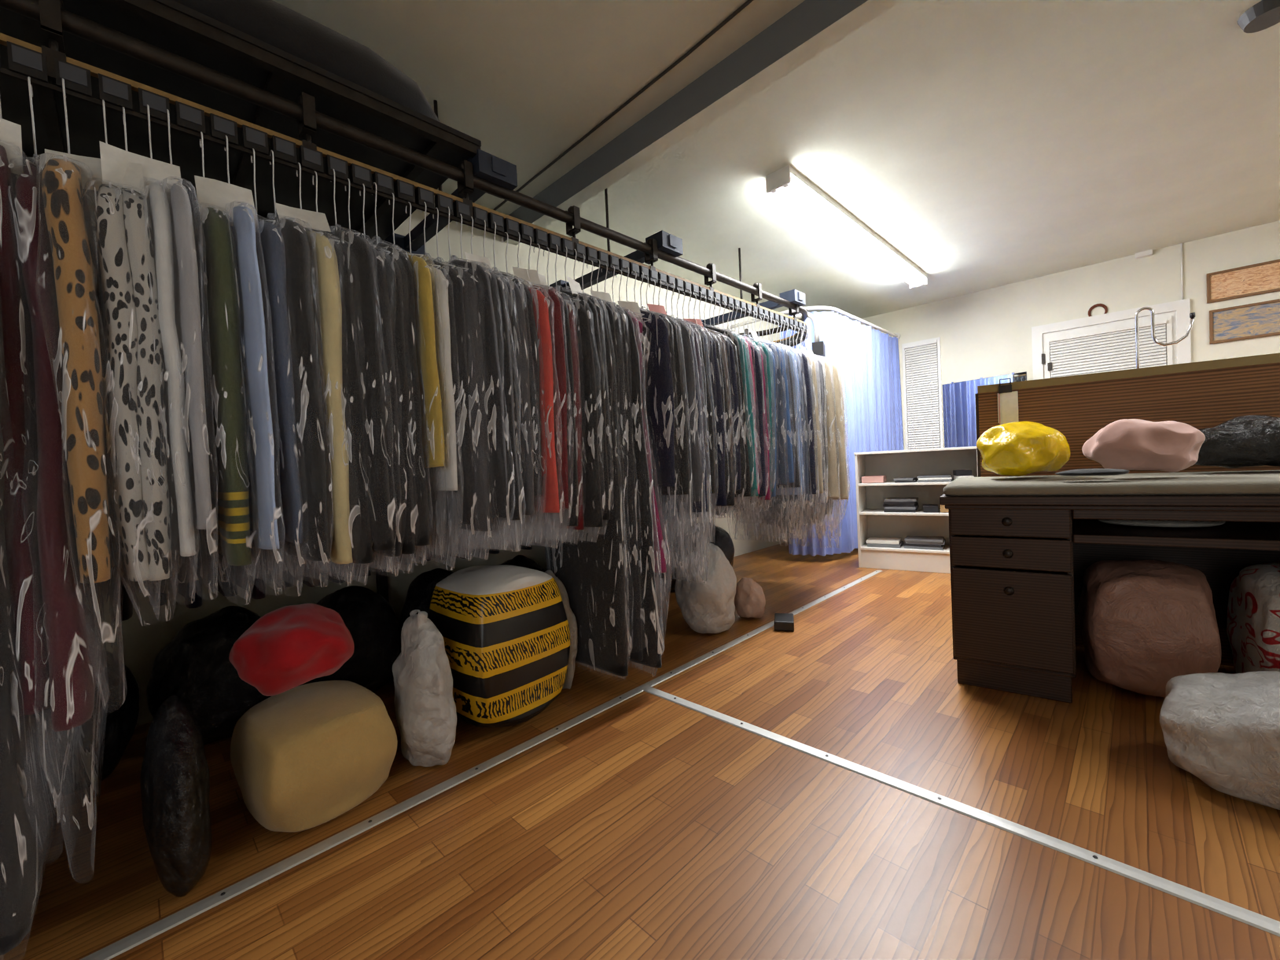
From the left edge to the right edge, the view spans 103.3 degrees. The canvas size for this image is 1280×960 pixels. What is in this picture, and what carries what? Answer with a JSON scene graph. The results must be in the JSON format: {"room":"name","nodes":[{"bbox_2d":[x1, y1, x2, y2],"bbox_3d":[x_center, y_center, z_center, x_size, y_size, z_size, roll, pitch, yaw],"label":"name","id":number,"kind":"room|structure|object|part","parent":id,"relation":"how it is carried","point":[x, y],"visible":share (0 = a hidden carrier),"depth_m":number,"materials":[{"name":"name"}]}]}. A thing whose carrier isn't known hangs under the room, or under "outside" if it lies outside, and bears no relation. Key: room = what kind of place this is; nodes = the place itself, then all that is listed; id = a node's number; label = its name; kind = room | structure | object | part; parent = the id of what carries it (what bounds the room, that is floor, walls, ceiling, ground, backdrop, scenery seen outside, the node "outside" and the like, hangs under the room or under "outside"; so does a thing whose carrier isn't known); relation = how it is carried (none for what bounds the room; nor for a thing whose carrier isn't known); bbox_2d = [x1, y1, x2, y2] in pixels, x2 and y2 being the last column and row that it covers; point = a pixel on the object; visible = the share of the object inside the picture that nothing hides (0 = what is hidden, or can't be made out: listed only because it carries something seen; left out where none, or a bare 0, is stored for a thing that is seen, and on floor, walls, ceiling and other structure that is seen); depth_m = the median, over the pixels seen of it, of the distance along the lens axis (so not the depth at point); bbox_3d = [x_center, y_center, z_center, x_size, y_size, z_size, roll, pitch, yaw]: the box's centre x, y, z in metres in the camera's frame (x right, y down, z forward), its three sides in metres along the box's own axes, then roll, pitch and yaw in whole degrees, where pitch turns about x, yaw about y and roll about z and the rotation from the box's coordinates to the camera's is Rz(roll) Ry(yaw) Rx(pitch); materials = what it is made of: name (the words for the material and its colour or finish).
{"room":"dry cleaner shop","nodes":[
{"label":"dry cleaner shop","id":0,"kind":"room"},
{"bbox_2d":[15,174,788,726],"bbox_3d":[-0.588,-0.389,3.398,0.100,2.450,7.850,-1,2,45],"label":"wall","id":1,"kind":"structure","parent":0,"point":[142,644],"depth_m":2.72,"materials":[{"name":"paint"}]},
{"bbox_2d":[0,541,1279,959],"bbox_3d":[1.342,0.843,1.589,5.350,0.100,8.050,-1,2,45],"label":"floor","id":2,"kind":"structure","parent":0,"point":[650,827],"depth_m":1.23,"materials":[{"name":"brown wood"}]},
{"bbox_2d":[40,648,138,800],"bbox_3d":[-1.821,0.732,1.573,0.372,0.433,0.429,-3,2,-19],"label":"sack","id":3,"kind":"object","parent":2,"relation":"on","point":[118,724],"visible":0.39,"depth_m":1.54,"materials":[{"name":"black plastic"}]},
{"bbox_2d":[140,694,211,897],"bbox_3d":[-1.100,0.719,1.200,0.412,0.407,0.118,-1,2,45],"label":"sack","id":4,"kind":"object","parent":2,"relation":"on","point":[175,784],"visible":1,"depth_m":1.09,"materials":[{"name":"black plastic"}]},
{"bbox_2d":[146,605,271,744],"bbox_3d":[-1.551,0.702,1.879,0.433,0.452,0.403,-1,2,45],"label":"sack","id":5,"kind":"object","parent":2,"relation":"on","point":[195,667],"visible":0.52,"depth_m":1.73,"materials":[{"name":"black plastic"}]},
{"bbox_2d":[230,680,397,832],"bbox_3d":[-0.929,0.761,1.445,0.426,0.289,0.348,-1,2,45],"label":"bag","id":6,"kind":"object","parent":2,"relation":"on","point":[302,757],"visible":0.99,"depth_m":1.31,"materials":[{"name":"beige fabric"}]},
{"bbox_2d":[229,603,354,696],"bbox_3d":[-0.985,0.463,1.441,0.366,0.202,0.283,-1,2,45],"label":"bundle","id":7,"kind":"object","parent":6,"relation":"on","point":[289,647],"visible":1,"depth_m":1.33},
{"bbox_2d":[299,585,401,692],"bbox_3d":[-1.248,0.678,2.154,0.423,0.453,0.396,-1,2,45],"label":"sack","id":8,"kind":"object","parent":2,"relation":"on","point":[370,620],"visible":0.59,"depth_m":2.06,"materials":[{"name":"black plastic"}]},
{"bbox_2d":[391,609,457,766],"bbox_3d":[-0.691,0.653,1.605,0.282,0.479,0.162,-1,2,45],"label":"bag","id":9,"kind":"object","parent":2,"relation":"on","point":[425,707],"visible":1,"depth_m":1.53,"materials":[{"name":"white plastic"}]},
{"bbox_2d":[0,0,850,955],"bbox_3d":[-0.673,-0.353,2.231,1.419,2.450,5.615,-1,2,45],"label":"hanging clothes","id":10,"kind":"object","parent":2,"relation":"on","point":[287,383],"visible":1,"depth_m":1.32,"materials":[{"name":"fabric"}]},
{"bbox_2d":[173,0,440,122],"bbox_3d":[-1.432,-1.219,1.095,0.303,0.213,2.080,-1,2,45],"label":"bag","id":11,"kind":"object","parent":10,"relation":"on","point":[270,22],"visible":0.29,"depth_m":1.43,"materials":[{"name":"black plastic"}]},
{"bbox_2d":[399,568,453,634],"bbox_3d":[-0.965,0.658,2.482,0.421,0.448,0.399,-1,2,45],"label":"sack","id":12,"kind":"object","parent":2,"relation":"on","point":[420,591],"visible":0.26,"depth_m":2.36,"materials":[{"name":"black plastic"}]},
{"bbox_2d":[79,569,882,959],"bbox_3d":[-0.213,0.860,1.829,0.044,0.008,5.910,-1,2,45],"label":"floor strip","id":13,"kind":"object","parent":2,"relation":"on","point":[108,952],"visible":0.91,"depth_m":1.33,"materials":[{"name":"silver metal"}]},
{"bbox_2d":[428,564,569,727],"bbox_3d":[-0.531,0.592,1.898,0.438,0.550,0.411,-1,2,45],"label":"bag","id":14,"kind":"object","parent":2,"relation":"on","point":[504,629],"visible":0.88,"depth_m":1.73,"materials":[{"name":"gold plastic"}]},
{"bbox_2d":[499,554,546,572],"bbox_3d":[-0.644,0.632,2.755,0.441,0.454,0.400,-1,2,45],"label":"sack","id":15,"kind":"object","parent":2,"relation":"on","point":[519,560],"visible":0.1,"depth_m":2.69,"materials":[{"name":"black plastic"}]},
{"bbox_2d":[546,563,549,570],"bbox_3d":[-0.376,0.610,3.081,0.440,0.457,0.402,-1,2,45],"label":"sack","id":16,"kind":"object","parent":2,"relation":"on","point":[547,568],"visible":0.02,"depth_m":3.06,"materials":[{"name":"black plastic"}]},
{"bbox_2d":[545,569,578,689],"bbox_3d":[-0.354,0.616,2.103,0.256,0.487,0.086,-1,2,45],"label":"bag","id":17,"kind":"object","parent":2,"relation":"on","point":[571,618],"visible":0.3,"depth_m":2.02,"materials":[{"name":"plastic"}]},
{"bbox_2d":[659,527,694,591],"bbox_3d":[0.216,0.568,3.681,0.427,0.449,0.376,-1,2,45],"label":"sack","id":18,"kind":"object","parent":2,"relation":"on","point":[676,543],"visible":0.25,"depth_m":3.51,"materials":[{"name":"black plastic"}]},
{"bbox_2d":[674,535,736,633],"bbox_3d":[0.352,0.558,2.729,0.326,0.511,0.297,-1,2,45],"label":"bag","id":19,"kind":"object","parent":2,"relation":"on","point":[709,607],"visible":0.88,"depth_m":2.62,"materials":[{"name":"beige fabric"}]},
{"bbox_2d":[683,520,734,567],"bbox_3d":[0.521,0.544,3.948,0.450,0.453,0.398,-1,2,45],"label":"sack","id":20,"kind":"object","parent":2,"relation":"on","point":[721,538],"visible":0.26,"depth_m":3.82,"materials":[{"name":"black plastic"}]},
{"bbox_2d":[734,577,765,618],"bbox_3d":[0.631,0.674,2.901,0.158,0.242,0.172,-3,2,-15],"label":"bag","id":21,"kind":"object","parent":2,"relation":"on","point":[749,598],"visible":0.96,"depth_m":2.85,"materials":[{"name":"pink fabric"}]},
{"bbox_2d":[774,612,793,631],"bbox_3d":[0.775,0.764,2.725,0.100,0.050,0.160,-2,2,16],"label":"box","id":22,"kind":"object","parent":2,"relation":"on","point":[782,621],"visible":1,"depth_m":2.66,"materials":[{"name":"black plastic"}]},
{"bbox_2d":[853,446,977,573],"bbox_3d":[2.163,0.226,3.946,0.840,0.925,0.310,-2,2,35],"label":"bookcase","id":23,"kind":"object","parent":2,"relation":"on","point":[872,521],"depth_m":4.02,"materials":[{"name":"white wood"}]},
{"bbox_2d":[861,475,886,483],"bbox_3d":[1.893,-0.007,4.093,0.160,0.051,0.160,-2,2,34],"label":"box","id":24,"kind":"object","parent":23,"relation":"on","point":[865,479],"visible":1,"depth_m":4.03,"materials":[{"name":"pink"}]},
{"bbox_2d":[866,536,903,547],"bbox_3d":[1.977,0.502,4.091,0.280,0.048,0.242,-1,2,45],"label":"papers","id":25,"kind":"object","parent":23,"relation":"in","point":[872,541],"depth_m":4.03,"materials":[{"name":"white paper"}]},
{"bbox_3d":[2.067,0.194,4.010,0.235,0.098,0.203,-2,2,34],"label":"stack of books on the shelf","id":26,"kind":"part","parent":23,"relation":"part of","materials":[{"name":"grey paper"}]},
{"bbox_2d":[893,477,917,482],"bbox_3d":[2.084,-0.001,3.974,0.152,0.029,0.180,-2,2,34],"label":"tray","id":27,"kind":"object","parent":23,"relation":"on","point":[903,480],"visible":0.96,"depth_m":3.91,"materials":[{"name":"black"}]},
{"bbox_3d":[2.212,0.485,3.933,0.274,0.069,0.216,-2,2,34],"label":"shelf item","id":28,"kind":"part","parent":23,"relation":"part of"},
{"bbox_2d":[922,504,938,512],"bbox_3d":[2.225,0.215,3.878,0.100,0.046,0.160,-2,2,28],"label":"box","id":29,"kind":"object","parent":23,"relation":"in","point":[926,507],"visible":1,"depth_m":3.81,"materials":[{"name":"black cardboard"}]},
{"bbox_2d":[916,474,953,482],"bbox_3d":[2.251,-0.014,3.870,0.237,0.044,0.202,-2,2,36],"label":"binder","id":30,"kind":"object","parent":23,"relation":"on","point":[938,477],"visible":1,"depth_m":3.80,"materials":[{"name":"grey"}]},
{"bbox_2d":[940,504,948,512],"bbox_3d":[2.339,0.204,3.799,0.140,0.060,0.160,-2,2,34],"label":"box","id":31,"kind":"object","parent":23,"relation":"on","point":[942,509],"visible":0.24,"depth_m":3.76,"materials":[{"name":"cardboard"}]},
{"bbox_2d":[953,469,973,480],"bbox_3d":[2.386,-0.034,3.739,0.106,0.077,0.140,-2,2,21],"label":"papers","id":32,"kind":"object","parent":23,"relation":"on","point":[958,473],"visible":0.78,"depth_m":3.69,"materials":[{"name":"white paper"}]},
{"bbox_2d":[644,686,1279,936],"bbox_3d":[1.373,0.812,0.719,3.782,0.008,0.044,-1,2,45],"label":"strip","id":33,"kind":"object","parent":2,"relation":"on","point":[1261,922],"visible":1,"depth_m":1.19,"materials":[{"name":"silver metal"}]},
{"bbox_2d":[939,494,1279,703],"bbox_3d":[1.994,0.391,1.755,1.570,0.730,0.710,-2,2,36],"label":"desk","id":34,"kind":"object","parent":2,"relation":"on","point":[1018,564],"visible":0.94,"depth_m":1.80,"materials":[{"name":"brown wood"}]},
{"bbox_2d":[976,421,1070,476],"bbox_3d":[1.583,-0.131,2.098,0.321,0.224,0.298,-3,2,-21],"label":"bag","id":35,"kind":"object","parent":34,"relation":"on","point":[1021,448],"visible":1,"depth_m":2.00,"materials":[{"name":"yellow plastic"}]},
{"bbox_2d":[1054,468,1129,476],"bbox_3d":[1.553,-0.027,1.744,0.192,0.024,0.107,-1,2,45],"label":"cloth","id":36,"kind":"object","parent":34,"relation":"on","point":[1082,471],"visible":1,"depth_m":1.71,"materials":[{"name":"grey fabric"}]},
{"bbox_2d":[943,469,1279,495],"bbox_3d":[1.974,0.006,1.739,1.634,0.040,0.915,-1,2,45],"label":"desktop","id":37,"kind":"object","parent":34,"relation":"attached to","point":[1248,482],"depth_m":1.71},
{"bbox_2d":[1082,418,1205,472],"bbox_3d":[1.760,-0.122,1.778,0.297,0.189,0.214,-2,2,19],"label":"bundle","id":38,"kind":"object","parent":34,"relation":"on","point":[1170,446],"visible":0.99,"depth_m":1.71,"materials":[{"name":"pink fabric"}]},
{"bbox_2d":[1097,519,1226,527],"bbox_3d":[1.858,0.144,1.816,0.321,0.033,0.253,-1,2,45],"label":"cloth","id":39,"kind":"object","parent":34,"relation":"on","point":[1144,523],"visible":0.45,"depth_m":1.72,"materials":[{"name":"grey fabric"}]},
{"bbox_2d":[1193,414,1279,468],"bbox_3d":[2.197,-0.138,1.787,0.495,0.189,0.219,-1,2,45],"label":"bag","id":40,"kind":"object","parent":34,"relation":"on","point":[1250,440],"visible":0.77,"depth_m":1.77,"materials":[{"name":"black plastic"}]},
{"bbox_2d":[975,352,1279,666],"bbox_3d":[2.725,0.110,2.009,2.279,1.205,0.549,-2,2,36],"label":"counter panel","id":41,"kind":"object","parent":2,"relation":"on","point":[1198,395],"visible":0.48,"depth_m":2.10,"materials":[{"name":"brown wood"}]},
{"bbox_2d":[997,377,1018,424],"bbox_3d":[1.704,-0.357,2.347,0.076,0.228,0.030,-2,2,36],"label":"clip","id":42,"kind":"object","parent":41,"relation":"attached to","point":[1007,400],"visible":0.9,"depth_m":2.34,"materials":[{"name":"beige paper"}]},
{"bbox_2d":[1078,559,1221,697],"bbox_3d":[1.836,0.525,1.850,0.347,0.464,0.371,-2,2,34],"label":"bag","id":43,"kind":"object","parent":2,"relation":"on","point":[1145,624],"visible":0.95,"depth_m":1.73,"materials":[{"name":"fabric"}]},
{"bbox_2d":[1159,670,1279,810],"bbox_3d":[1.679,0.644,1.236,0.577,0.295,0.446,-1,2,45],"label":"bag","id":44,"kind":"object","parent":2,"relation":"on","point":[1223,729],"visible":1,"depth_m":1.26,"materials":[{"name":"plastic"}]},
{"bbox_2d":[1226,561,1279,673],"bbox_3d":[2.152,0.507,1.620,0.321,0.489,0.387,-2,2,35],"label":"bag","id":45,"kind":"object","parent":2,"relation":"on","point":[1253,628],"visible":0.71,"depth_m":1.63,"materials":[{"name":"white plastic"}]},
{"bbox_2d":[272,0,1279,320],"bbox_3d":[1.217,-1.703,1.520,5.350,0.100,8.050,-1,2,45],"label":"ceiling","id":46,"kind":"structure","parent":0,"point":[989,143],"depth_m":2.37,"materials":[{"name":"paint"}]},
{"bbox_2d":[493,0,753,210],"bbox_3d":[0.873,-1.621,1.169,5.110,0.010,0.152,-1,2,45],"label":"cable","id":47,"kind":"object","parent":46,"relation":"attached to","point":[748,2],"depth_m":2.07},
{"bbox_2d":[504,0,903,245],"bbox_3d":[1.025,-1.571,1.322,5.150,0.135,0.085,-1,2,45],"label":"ceiling beam","id":48,"kind":"structure","parent":46,"relation":"attached to","point":[812,26],"depth_m":2.00,"materials":[{"name":"beige paint"}]},
{"bbox_2d":[765,164,927,288],"bbox_3d":[1.595,-1.683,3.588,0.140,0.090,2.444,-1,2,45],"label":"fluorescent light fixture","id":49,"kind":"object","parent":46,"relation":"attached to","point":[786,181],"depth_m":3.20,"materials":[{"name":"white plastic"}]},
{"bbox_2d":[1237,0,1279,32],"bbox_3d":[2.285,-1.694,1.839,0.150,0.040,0.150,-1,2,45],"label":"smoke detector","id":50,"kind":"object","parent":46,"relation":"attached to","point":[1264,14],"visible":1,"depth_m":1.84,"materials":[{"name":"grey plastic"}]},
{"bbox_2d":[727,306,900,339],"bbox_3d":[1.818,-1.499,5.113,0.921,0.070,1.891,-1,2,45],"label":"rail","id":51,"kind":"object","parent":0,"point":[897,335],"depth_m":4.62,"materials":[{"name":"white metal"}]},
{"bbox_2d":[854,220,1279,450],"bbox_3d":[4.066,-0.643,4.380,5.350,2.450,0.100,-1,2,45],"label":"wall","id":52,"kind":"structure","parent":0,"point":[986,333],"depth_m":4.48,"materials":[{"name":"paint"}]},
{"bbox_2d":[779,311,903,556],"bbox_3d":[2.136,-0.436,4.841,1.899,2.080,0.359,-4,2,-35],"label":"curtain","id":53,"kind":"object","parent":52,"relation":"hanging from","point":[867,358],"visible":0.56,"depth_m":4.63,"materials":[{"name":"fabric"}]},
{"bbox_2d":[902,336,943,450],"bbox_3d":[2.992,-0.592,5.348,0.360,1.750,0.037,-1,2,45],"label":"window blind","id":54,"kind":"object","parent":52,"relation":"attached to","point":[922,367],"visible":0.6,"depth_m":5.33,"materials":[{"name":"white plastic"}]},
{"bbox_2d":[942,371,1027,447],"bbox_3d":[3.332,-0.499,4.915,0.015,0.987,0.734,-4,2,-32],"label":"curtain","id":55,"kind":"object","parent":52,"relation":"attached to","point":[959,398],"visible":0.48,"depth_m":5.06,"materials":[{"name":"blue fabric"}]},
{"bbox_2d":[1087,303,1107,316],"bbox_3d":[3.943,-1.460,4.362,0.126,0.113,0.024,-1,2,45],"label":"horseshoe","id":56,"kind":"object","parent":52,"relation":"attached to","point":[1104,306],"visible":1,"depth_m":4.36,"materials":[{"name":"brown metal"}]},
{"bbox_2d":[1031,298,1190,380],"bbox_3d":[4.000,-0.416,4.337,0.990,2.005,0.079,-1,2,45],"label":"door","id":57,"kind":"structure","parent":52,"relation":"in","point":[1105,342],"depth_m":4.30,"materials":[{"name":"white wood"}]},
{"bbox_2d":[1135,243,1183,299],"bbox_3d":[4.188,-1.648,4.087,0.267,0.440,0.040,-1,2,45],"label":"conduit","id":58,"kind":"object","parent":52,"relation":"attached to","point":[1147,253],"visible":1,"depth_m":4.01,"materials":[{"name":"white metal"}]},
{"bbox_2d":[1206,259,1279,303],"bbox_3d":[4.684,-1.486,3.622,0.840,0.225,0.022,-1,2,45],"label":"picture","id":59,"kind":"object","parent":52,"relation":"attached to","point":[1262,278],"visible":1,"depth_m":3.78,"materials":[{"name":"brown wood"}]},
{"bbox_2d":[1208,298,1279,344],"bbox_3d":[4.698,-1.187,3.631,0.820,0.255,0.022,-1,2,45],"label":"picture","id":60,"kind":"object","parent":52,"relation":"attached to","point":[1260,319],"visible":1,"depth_m":3.79,"materials":[{"name":"brown"}]},
{"bbox_2d":[1134,306,1195,368],"bbox_3d":[3.076,-0.189,3.070,0.515,1.705,0.420,-1,2,45],"label":"hook","id":61,"kind":"object","parent":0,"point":[1192,315],"visible":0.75,"depth_m":3.02,"materials":[{"name":"white metal"}]}
]}

